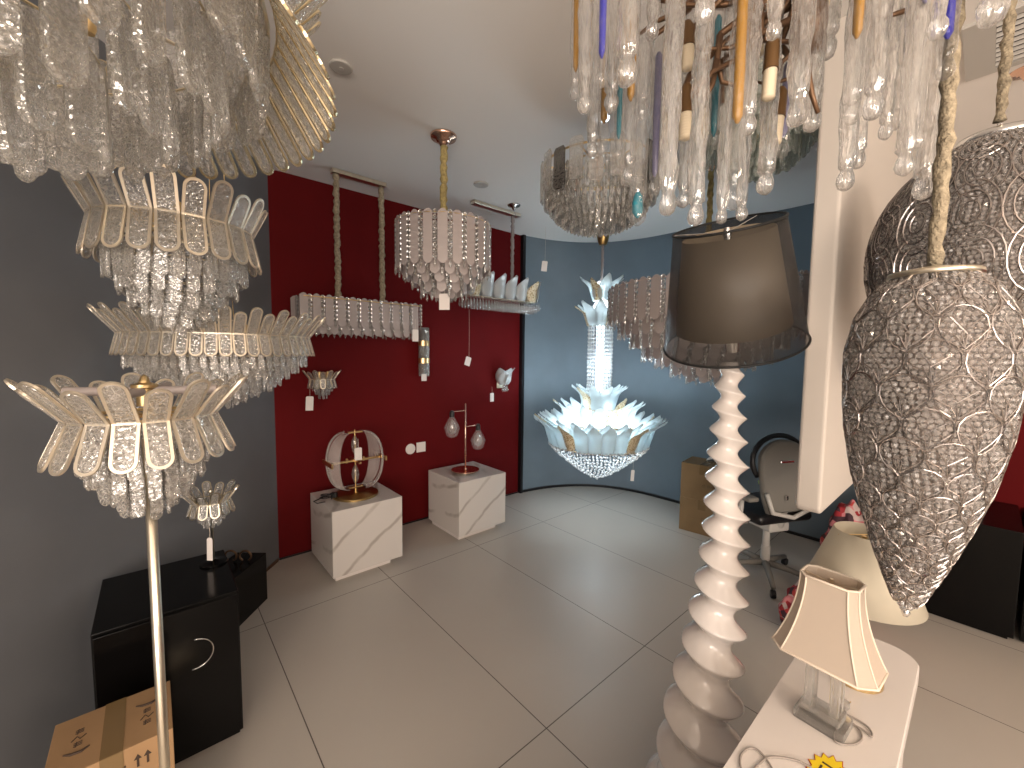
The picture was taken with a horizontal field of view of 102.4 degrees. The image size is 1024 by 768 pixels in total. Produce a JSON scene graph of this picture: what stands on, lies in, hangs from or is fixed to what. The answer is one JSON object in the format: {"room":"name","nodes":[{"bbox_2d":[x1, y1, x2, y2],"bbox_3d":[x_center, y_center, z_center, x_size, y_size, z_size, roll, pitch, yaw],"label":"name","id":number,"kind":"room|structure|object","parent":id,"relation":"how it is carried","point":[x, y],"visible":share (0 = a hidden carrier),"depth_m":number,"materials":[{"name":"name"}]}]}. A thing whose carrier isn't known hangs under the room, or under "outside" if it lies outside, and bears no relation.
{"room":"store","nodes":[
{"label":"store","id":0,"kind":"room"},
{"bbox_2d":[0,0,278,767],"bbox_3d":[-1.711,0.065,0.648,0.100,2.740,4.480,1,4,0],"label":"wall","id":1,"kind":"structure","parent":0,"point":[58,543],"depth_m":1.51,"materials":[{"name":"grey paint"}]},
{"bbox_2d":[267,559,278,570],"bbox_3d":[-1.680,1.276,2.780,0.007,0.020,0.360,1,4,0],"label":"baseboard","id":2,"kind":"structure","parent":1,"relation":"attached to","point":[277,560],"depth_m":2.89,"materials":[{"name":"brown metal"}]},
{"bbox_2d":[267,170,520,557],"bbox_3d":[-0.810,-0.142,3.680,2.346,2.740,0.080,-3,5,-41],"label":"wall","id":3,"kind":"structure","parent":0,"point":[380,392],"depth_m":3.35,"materials":[{"name":"paint"}]},
{"bbox_2d":[302,370,340,398],"bbox_3d":[-1.386,0.007,3.040,0.265,0.220,0.147,-3,5,-41],"label":"wall sconce","id":4,"kind":"object","parent":3,"relation":"attached to","point":[325,381],"visible":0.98,"depth_m":3.02,"materials":[{"name":"clear glass"}]},
{"bbox_2d":[305,376,313,410],"bbox_3d":[-1.425,0.068,2.896,0.056,0.241,0.002,-3,5,-41],"label":"price tag","id":5,"kind":"object","parent":4,"relation":"hanging from","point":[309,399],"visible":1,"depth_m":2.90,"materials":[{"name":"white paper"}]},
{"bbox_2d":[279,491,517,559],"bbox_3d":[-0.796,1.221,3.745,2.346,0.012,0.010,-3,5,-41],"label":"baseboard","id":6,"kind":"structure","parent":3,"relation":"attached to","point":[285,557],"depth_m":3.12,"materials":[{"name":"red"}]},
{"bbox_2d":[405,444,414,453],"bbox_3d":[-0.888,0.570,3.609,0.092,0.092,0.012,-3,5,-41],"label":"switch","id":7,"kind":"object","parent":3,"relation":"attached to","point":[410,448],"visible":1,"depth_m":3.60,"materials":[{"name":"white plastic"}]},
{"bbox_2d":[416,442,425,451],"bbox_3d":[-0.811,0.562,3.677,0.088,0.088,0.010,-3,5,-41],"label":"wall socket","id":8,"kind":"object","parent":3,"relation":"attached to","point":[420,446],"visible":1,"depth_m":3.67,"materials":[{"name":"white plastic"}]},
{"bbox_2d":[418,327,429,375],"bbox_3d":[-0.769,-0.279,3.591,0.104,0.420,0.091,-3,5,-41],"label":"sconce","id":9,"kind":"object","parent":3,"relation":"attached to","point":[423,343],"visible":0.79,"depth_m":3.55,"materials":[{"name":"clear glass"}]},
{"bbox_2d":[421,374,426,380],"bbox_3d":[-0.757,-0.071,3.546,0.050,0.090,0.002,-3,5,-41],"label":"price tag","id":10,"kind":"object","parent":9,"relation":"hanging from","point":[423,376],"visible":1,"depth_m":3.55,"materials":[{"name":"white paper"}]},
{"bbox_2d":[495,368,514,391],"bbox_3d":[-0.067,-0.042,4.159,0.209,0.245,0.182,-3,5,-41],"label":"sconce","id":11,"kind":"object","parent":3,"relation":"attached to","point":[503,377],"visible":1,"depth_m":4.12,"materials":[{"name":"white glass"}]},
{"bbox_2d":[490,393,493,401],"bbox_3d":[-0.197,0.101,4.050,0.045,0.145,0.002,-3,5,-41],"label":"price tag","id":12,"kind":"object","parent":11,"relation":"hanging from","point":[491,394],"visible":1,"depth_m":4.05,"materials":[{"name":"white paper"}]},
{"bbox_2d":[97,0,1023,241],"bbox_3d":[0.314,-1.326,0.506,8.400,0.100,9.600,1,4,0],"label":"ceiling","id":13,"kind":"structure","parent":0,"point":[499,75],"depth_m":2.09,"materials":[{"name":"white paint"}]},
{"bbox_2d":[61,164,267,333],"bbox_3d":[-1.028,-0.748,1.247,0.491,1.188,0.488,1,4,0],"label":"crystal chandelier","id":14,"kind":"object","parent":13,"relation":"hanging from","point":[188,244],"visible":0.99,"depth_m":1.14,"materials":[{"name":"clear glass"}]},
{"bbox_2d":[0,0,337,182],"bbox_3d":[-0.831,-0.805,0.605,1.051,0.978,1.050,0,4,-4],"label":"crystal chandelier","id":15,"kind":"object","parent":13,"relation":"hanging from","point":[159,96],"visible":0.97,"depth_m":0.70,"materials":[{"name":"clear glass"}]},
{"bbox_2d":[86,9,325,408],"bbox_3d":[-1.145,-0.633,1.609,0.754,1.472,0.756,3,5,25],"label":"crystal chandelier","id":16,"kind":"object","parent":13,"relation":"hanging from","point":[174,357],"visible":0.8,"depth_m":1.41,"materials":[{"name":"clear glass"}]},
{"bbox_2d":[329,58,352,74],"bbox_3d":[-0.742,-1.372,1.788,0.096,0.014,0.096,1,4,0],"label":"ceiling speaker","id":17,"kind":"object","parent":13,"relation":"attached to","point":[339,66],"visible":1,"depth_m":1.78,"materials":[{"name":"white plastic"}]},
{"bbox_2d":[290,167,421,339],"bbox_3d":[-1.086,-0.896,2.944,0.863,1.137,0.236,-3,5,-41],"label":"chandelier","id":18,"kind":"object","parent":13,"relation":"hanging from","point":[373,317],"visible":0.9,"depth_m":2.87,"materials":[{"name":"clear glass"}]},
{"bbox_2d":[412,321,417,341],"bbox_3d":[-0.732,-0.408,3.120,0.050,0.170,0.002,-3,5,-41],"label":"price tag","id":19,"kind":"object","parent":18,"relation":"hanging from","point":[414,332],"visible":1,"depth_m":3.12,"materials":[{"name":"white paper"}]},
{"bbox_2d":[394,129,491,302],"bbox_3d":[-0.396,-0.950,2.385,0.555,0.935,0.559,1,4,0],"label":"chandelier","id":20,"kind":"object","parent":13,"relation":"hanging from","point":[440,255],"visible":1,"depth_m":2.21,"materials":[{"name":"clear glass"}]},
{"bbox_2d":[439,291,449,309],"bbox_3d":[-0.380,-0.498,2.317,0.060,0.160,0.002,1,4,6],"label":"price tag","id":21,"kind":"object","parent":20,"relation":"hanging from","point":[444,299],"visible":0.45,"depth_m":2.32,"materials":[{"name":"white paper"}]},
{"bbox_2d":[473,181,488,187],"bbox_3d":[-0.227,-1.455,3.011,0.110,0.014,0.110,1,4,0],"label":"ceiling speaker","id":22,"kind":"object","parent":13,"relation":"attached to","point":[479,184],"visible":1,"depth_m":3.00,"materials":[{"name":"white plastic"}]},
{"bbox_2d":[459,200,540,314],"bbox_3d":[-0.088,-1.062,3.563,0.882,0.873,0.262,-3,5,-41],"label":"chandelier","id":23,"kind":"object","parent":13,"relation":"hanging from","point":[499,290],"visible":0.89,"depth_m":3.54,"materials":[{"name":"glass"}]},
{"bbox_2d":[464,356,470,365],"bbox_3d":[-0.372,-0.388,3.474,0.073,0.480,0.002,-3,5,-41],"label":"price tag","id":24,"kind":"object","parent":23,"relation":"hanging from","point":[468,359],"visible":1,"depth_m":3.49,"materials":[{"name":"white paper"}]},
{"bbox_2d":[507,203,520,209],"bbox_3d":[0.016,-1.438,3.433,0.110,0.101,0.110,1,4,0],"label":"ceiling rose","id":25,"kind":"object","parent":13,"relation":"attached to","point":[513,206],"visible":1,"depth_m":3.41,"materials":[{"name":"silver metal"}]},
{"bbox_2d":[540,106,659,237],"bbox_3d":[0.448,-1.085,2.127,0.601,0.610,0.601,1,4,0],"label":"chandelier","id":26,"kind":"object","parent":13,"relation":"hanging from","point":[589,213],"visible":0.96,"depth_m":1.94,"materials":[{"name":"clear glass"}]},
{"bbox_2d":[541,227,547,271],"bbox_3d":[0.318,-1.313,4.016,0.064,0.428,0.002,1,4,0],"label":"price tag","id":27,"kind":"object","parent":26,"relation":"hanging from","point":[544,263],"visible":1,"depth_m":4.03,"materials":[{"name":"white paper"}]},
{"bbox_2d":[533,235,667,479],"bbox_3d":[0.779,-0.308,3.691,1.204,2.376,1.176,2,4,22],"label":"chandelier","id":28,"kind":"object","parent":13,"relation":"hanging from","point":[594,426],"visible":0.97,"depth_m":3.54,"materials":[{"name":"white glass"}]},
{"bbox_2d":[630,462,634,480],"bbox_3d":[1.074,0.715,3.660,0.035,0.301,0.002,1,4,0],"label":"price tag","id":29,"kind":"object","parent":28,"relation":"hanging from","point":[632,471],"visible":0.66,"depth_m":3.67,"materials":[{"name":"white paper"}]},
{"bbox_2d":[606,158,809,385],"bbox_3d":[1.278,-0.706,2.705,1.264,1.430,1.264,1,4,0],"label":"chandelier","id":30,"kind":"object","parent":13,"relation":"hanging from","point":[648,320],"visible":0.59,"depth_m":2.42,"materials":[{"name":"clear glass"}]},
{"bbox_2d":[705,55,818,182],"bbox_3d":[1.121,-1.148,1.871,0.559,0.433,0.559,1,4,0],"label":"ceiling lamp","id":31,"kind":"object","parent":13,"relation":"hanging from","point":[757,132],"visible":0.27,"depth_m":1.86,"materials":[{"name":"clear glass"}]},
{"bbox_2d":[573,0,1010,225],"bbox_3d":[0.577,-0.810,0.858,0.904,0.975,0.651,1,4,0],"label":"chandelier","id":32,"kind":"object","parent":13,"relation":"hanging from","point":[889,45],"visible":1,"depth_m":0.82,"materials":[{"name":"clear glass"}]},
{"bbox_2d":[841,0,1023,616],"bbox_3d":[0.857,-0.394,0.823,0.279,1.793,0.279,1,4,0],"label":"pendant","id":33,"kind":"object","parent":13,"relation":"hanging from","point":[933,364],"visible":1,"depth_m":0.79,"materials":[{"name":"silver glass"}]},
{"bbox_2d":[863,0,1023,309],"bbox_3d":[1.497,-0.683,1.273,0.596,1.267,0.596,4,5,35],"label":"pendant","id":34,"kind":"object","parent":13,"relation":"hanging from","point":[985,218],"visible":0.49,"depth_m":1.16,"materials":[{"name":"silver glass"}]},
{"bbox_2d":[962,2,1023,81],"bbox_3d":[2.276,-1.297,1.197,0.440,0.014,1.300,-3,5,-41],"label":"ceiling vent","id":35,"kind":"object","parent":13,"relation":"in","point":[981,49],"visible":0.84,"depth_m":1.63,"materials":[{"name":"white metal"}]},
{"bbox_2d":[995,12,1023,63],"bbox_3d":[2.276,-1.304,1.197,0.390,0.002,1.250,-3,5,-41],"label":"grille","id":36,"kind":"object","parent":35,"relation":"attached to","point":[1018,43],"depth_m":1.59,"materials":[{"name":"grey"}]},
{"bbox_2d":[1010,66,1023,80],"bbox_3d":[2.216,-1.326,1.768,0.120,0.040,0.120,1,4,0],"label":"ceiling rose","id":37,"kind":"object","parent":13,"relation":"attached to","point":[1018,74],"visible":0.84,"depth_m":1.78,"materials":[{"name":"orange metal"}]},
{"bbox_2d":[175,486,1023,767],"bbox_3d":[0.284,1.506,0.709,8.400,0.100,9.600,1,4,0],"label":"floor","id":38,"kind":"structure","parent":0,"point":[548,636],"depth_m":2.09,"materials":[{"name":"grey tile"}]},
{"bbox_2d":[45,681,174,767],"bbox_3d":[-1.125,1.185,1.178,0.250,0.444,0.229,-3,5,-41],"label":"cardboard box","id":39,"kind":"object","parent":38,"relation":"on","point":[122,733],"visible":0.98,"depth_m":1.14,"materials":[{"name":"brown cardboard"}]},
{"bbox_2d":[3,372,248,767],"bbox_3d":[-0.772,0.704,0.906,0.364,1.450,0.369,4,5,41],"label":"floor lamp","id":40,"kind":"object","parent":38,"relation":"on","point":[141,452],"visible":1,"depth_m":0.79,"materials":[{"name":"clear glass"}]},
{"bbox_2d":[90,550,242,763],"bbox_3d":[-1.344,1.079,1.632,0.400,0.585,0.446,-3,5,-41],"label":"base cabinet","id":41,"kind":"object","parent":38,"relation":"on","point":[200,606],"visible":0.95,"depth_m":1.51,"materials":[{"name":"black laminate"}]},
{"bbox_2d":[183,479,239,568],"bbox_3d":[-1.292,0.606,1.774,0.214,0.337,0.214,1,4,0],"label":"table lamp","id":42,"kind":"object","parent":41,"relation":"on","point":[199,505],"visible":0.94,"depth_m":1.75,"materials":[{"name":"crystal"},{"name":"champagne metal"},{"name":"black metal"}]},
{"bbox_2d":[207,528,212,560],"bbox_3d":[-1.284,0.679,1.749,0.027,0.145,0.002,1,4,0],"label":"price tag","id":43,"kind":"object","parent":42,"relation":"hanging from","point":[209,540],"visible":1,"depth_m":1.75,"materials":[{"name":"white paper"}]},
{"bbox_2d":[225,550,266,625],"bbox_3d":[-1.575,1.143,2.289,0.176,0.360,0.420,1,4,0],"label":"cabinet","id":44,"kind":"object","parent":38,"relation":"on","point":[250,577],"depth_m":2.37,"materials":[{"name":"black laminate"}]},
{"bbox_2d":[310,480,401,580],"bbox_3d":[-1.124,1.035,2.974,0.480,0.485,0.480,-3,5,-41],"label":"plinth","id":45,"kind":"object","parent":38,"relation":"on","point":[348,539],"visible":0.99,"depth_m":2.79,"materials":[{"name":"white stone"}]},
{"bbox_2d":[313,492,337,503],"bbox_3d":[-1.283,0.774,2.831,0.088,0.049,0.147,4,5,38],"label":"power cable","id":46,"kind":"object","parent":45,"relation":"on","point":[333,494],"visible":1,"depth_m":2.83,"materials":[{"name":"black plastic"}]},
{"bbox_2d":[322,430,386,501],"bbox_3d":[-1.119,0.559,2.940,0.386,0.470,0.310,-3,5,-41],"label":"table lamp","id":47,"kind":"object","parent":45,"relation":"on","point":[355,493],"visible":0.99,"depth_m":2.92,"materials":[{"name":"gold metal"}]},
{"bbox_2d":[354,447,361,460],"bbox_3d":[-1.048,0.447,2.807,0.050,0.145,0.002,-3,5,-41],"label":"price tag","id":48,"kind":"object","parent":47,"relation":"attached to","point":[357,451],"visible":1,"depth_m":2.81,"materials":[{"name":"white paper"}]},
{"bbox_2d":[428,461,505,539],"bbox_3d":[-0.395,0.999,3.597,0.480,0.485,0.480,-3,5,-41],"label":"plinth","id":49,"kind":"object","parent":38,"relation":"on","point":[460,505],"visible":0.99,"depth_m":3.43,"materials":[{"name":"white stone"}]},
{"bbox_2d":[447,403,481,473],"bbox_3d":[-0.400,0.462,3.528,0.402,0.595,0.240,-3,5,-41],"label":"globe lamp","id":50,"kind":"object","parent":49,"relation":"on","point":[465,469],"visible":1,"depth_m":3.52,"materials":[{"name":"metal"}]},
{"bbox_2d":[679,496,712,536],"bbox_3d":[1.685,1.120,3.573,0.360,0.291,0.283,4,5,41],"label":"cardboard box","id":51,"kind":"object","parent":38,"relation":"on","point":[692,513],"visible":0.35,"depth_m":3.51,"materials":[{"name":"brown cardboard"}]},
{"bbox_2d":[680,456,715,500],"bbox_3d":[1.688,0.825,3.552,0.360,0.301,0.283,4,5,41],"label":"cardboard box","id":52,"kind":"object","parent":51,"relation":"on","point":[694,483],"visible":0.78,"depth_m":3.50,"materials":[{"name":"brown cardboard"}]},
{"bbox_2d":[646,211,811,767],"bbox_3d":[0.669,0.450,1.309,0.423,1.929,0.437,1,4,0],"label":"floor lamp","id":53,"kind":"object","parent":38,"relation":"on","point":[733,290],"visible":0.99,"depth_m":1.28,"materials":[{"name":"white ceramic"}]},
{"bbox_2d":[738,433,811,598],"bbox_3d":[1.734,0.817,2.825,0.600,1.003,0.572,0,4,-15],"label":"office chair","id":54,"kind":"object","parent":38,"relation":"on","point":[770,509],"visible":0.71,"depth_m":2.66,"materials":[{"name":"grey plastic"}]},
{"bbox_2d":[778,580,798,621],"bbox_3d":[1.610,1.198,2.208,0.291,0.330,0.229,-1,5,-26],"label":"heap","id":55,"kind":"object","parent":38,"relation":"on","point":[785,604],"visible":0.14,"depth_m":2.21,"materials":[{"name":"red fabric"}]},
{"bbox_2d":[723,638,918,767],"bbox_3d":[0.589,1.137,0.865,1.438,0.620,0.248,-3,5,-41],"label":"side table","id":56,"kind":"object","parent":38,"relation":"on","point":[790,723],"visible":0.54,"depth_m":1.00,"materials":[{"name":"white"}]},
{"bbox_2d":[739,747,811,767],"bbox_3d":[0.565,0.821,0.892,0.157,0.004,0.073,1,4,0],"label":"lamp cord","id":57,"kind":"object","parent":56,"relation":"on","point":[747,748],"visible":1,"depth_m":0.90,"materials":[{"name":"beige plastic"}]},
{"bbox_2d":[805,753,843,767],"bbox_3d":[0.672,0.825,0.874,0.114,0.002,0.078,-2,5,-36],"label":"star","id":58,"kind":"object","parent":56,"relation":"on","point":[823,761],"visible":1,"depth_m":0.90,"materials":[{"name":"yellow paper"}]},
{"bbox_2d":[771,564,888,709],"bbox_3d":[0.753,0.637,0.985,0.142,0.365,0.210,-2,5,-37],"label":"shade lamp","id":59,"kind":"object","parent":56,"relation":"on","point":[826,627],"visible":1,"depth_m":0.94,"materials":[{"name":"beige fabric"}]},
{"bbox_2d":[830,698,873,745],"bbox_3d":[0.812,0.808,0.985,0.079,0.020,0.156,3,5,34],"label":"lamp cord","id":60,"kind":"object","parent":56,"relation":"on","point":[848,721],"visible":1,"depth_m":0.98,"materials":[{"name":"beige plastic"}]},
{"bbox_2d":[809,521,928,693],"bbox_3d":[0.952,0.604,1.129,0.264,0.414,0.264,1,4,0],"label":"shade lamp","id":61,"kind":"object","parent":56,"relation":"on","point":[847,549],"visible":0.3,"depth_m":1.06,"materials":[{"name":"beige fabric"}]},
{"bbox_2d":[820,499,863,545],"bbox_3d":[1.968,1.006,2.379,0.360,0.696,0.267,1,4,0],"label":"heap","id":62,"kind":"object","parent":38,"relation":"on","point":[851,511],"visible":0.12,"depth_m":2.33,"materials":[{"name":"red fabric"}]},
{"bbox_2d":[925,501,1023,638],"bbox_3d":[2.705,1.046,2.602,0.630,0.600,0.606,-3,5,-41],"label":"cabinet","id":63,"kind":"object","parent":38,"relation":"on","point":[980,590],"depth_m":2.26,"materials":[{"name":"black laminate"}]},
{"bbox_2d":[1016,508,1023,641],"bbox_3d":[3.588,1.126,1.620,0.610,0.580,2.000,-3,5,-41],"label":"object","id":64,"kind":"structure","parent":38,"relation":"on","point":[1020,603],"depth_m":2.27,"materials":[{"name":"black laminate"}]},
{"bbox_2d":[523,203,858,538],"bbox_3d":[1.558,-0.144,4.065,2.992,2.740,0.700,3,5,27],"label":"wall","id":65,"kind":"structure","parent":0,"point":[555,358],"depth_m":4.40,"materials":[{"name":"blue paint"}]},
{"bbox_2d":[518,235,525,492],"bbox_3d":[0.102,-0.183,4.393,0.035,2.740,0.050,-3,5,-41],"label":"trim","id":66,"kind":"structure","parent":65,"relation":"attached to","point":[523,237],"depth_m":4.38,"materials":[{"name":"black"}]},
{"bbox_2d":[523,484,819,541],"bbox_3d":[1.540,1.213,4.114,2.900,0.025,0.630,3,5,27],"label":"baseboard","id":67,"kind":"structure","parent":65,"relation":"attached to","point":[561,485],"depth_m":4.54,"materials":[{"name":"black"}]},
{"bbox_2d":[796,16,912,513],"bbox_3d":[1.959,-0.453,2.245,2.060,1.855,0.086,-3,5,-41],"label":"column","id":68,"kind":"structure","parent":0,"point":[844,222],"depth_m":1.61,"materials":[{"name":"beige paint"}]},
{"bbox_2d":[993,413,1023,519],"bbox_3d":[4.159,0.710,1.427,0.020,1.470,3.300,-3,5,-41],"label":"panel","id":69,"kind":"object","parent":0,"point":[1011,489],"depth_m":2.57,"materials":[{"name":"paint"}]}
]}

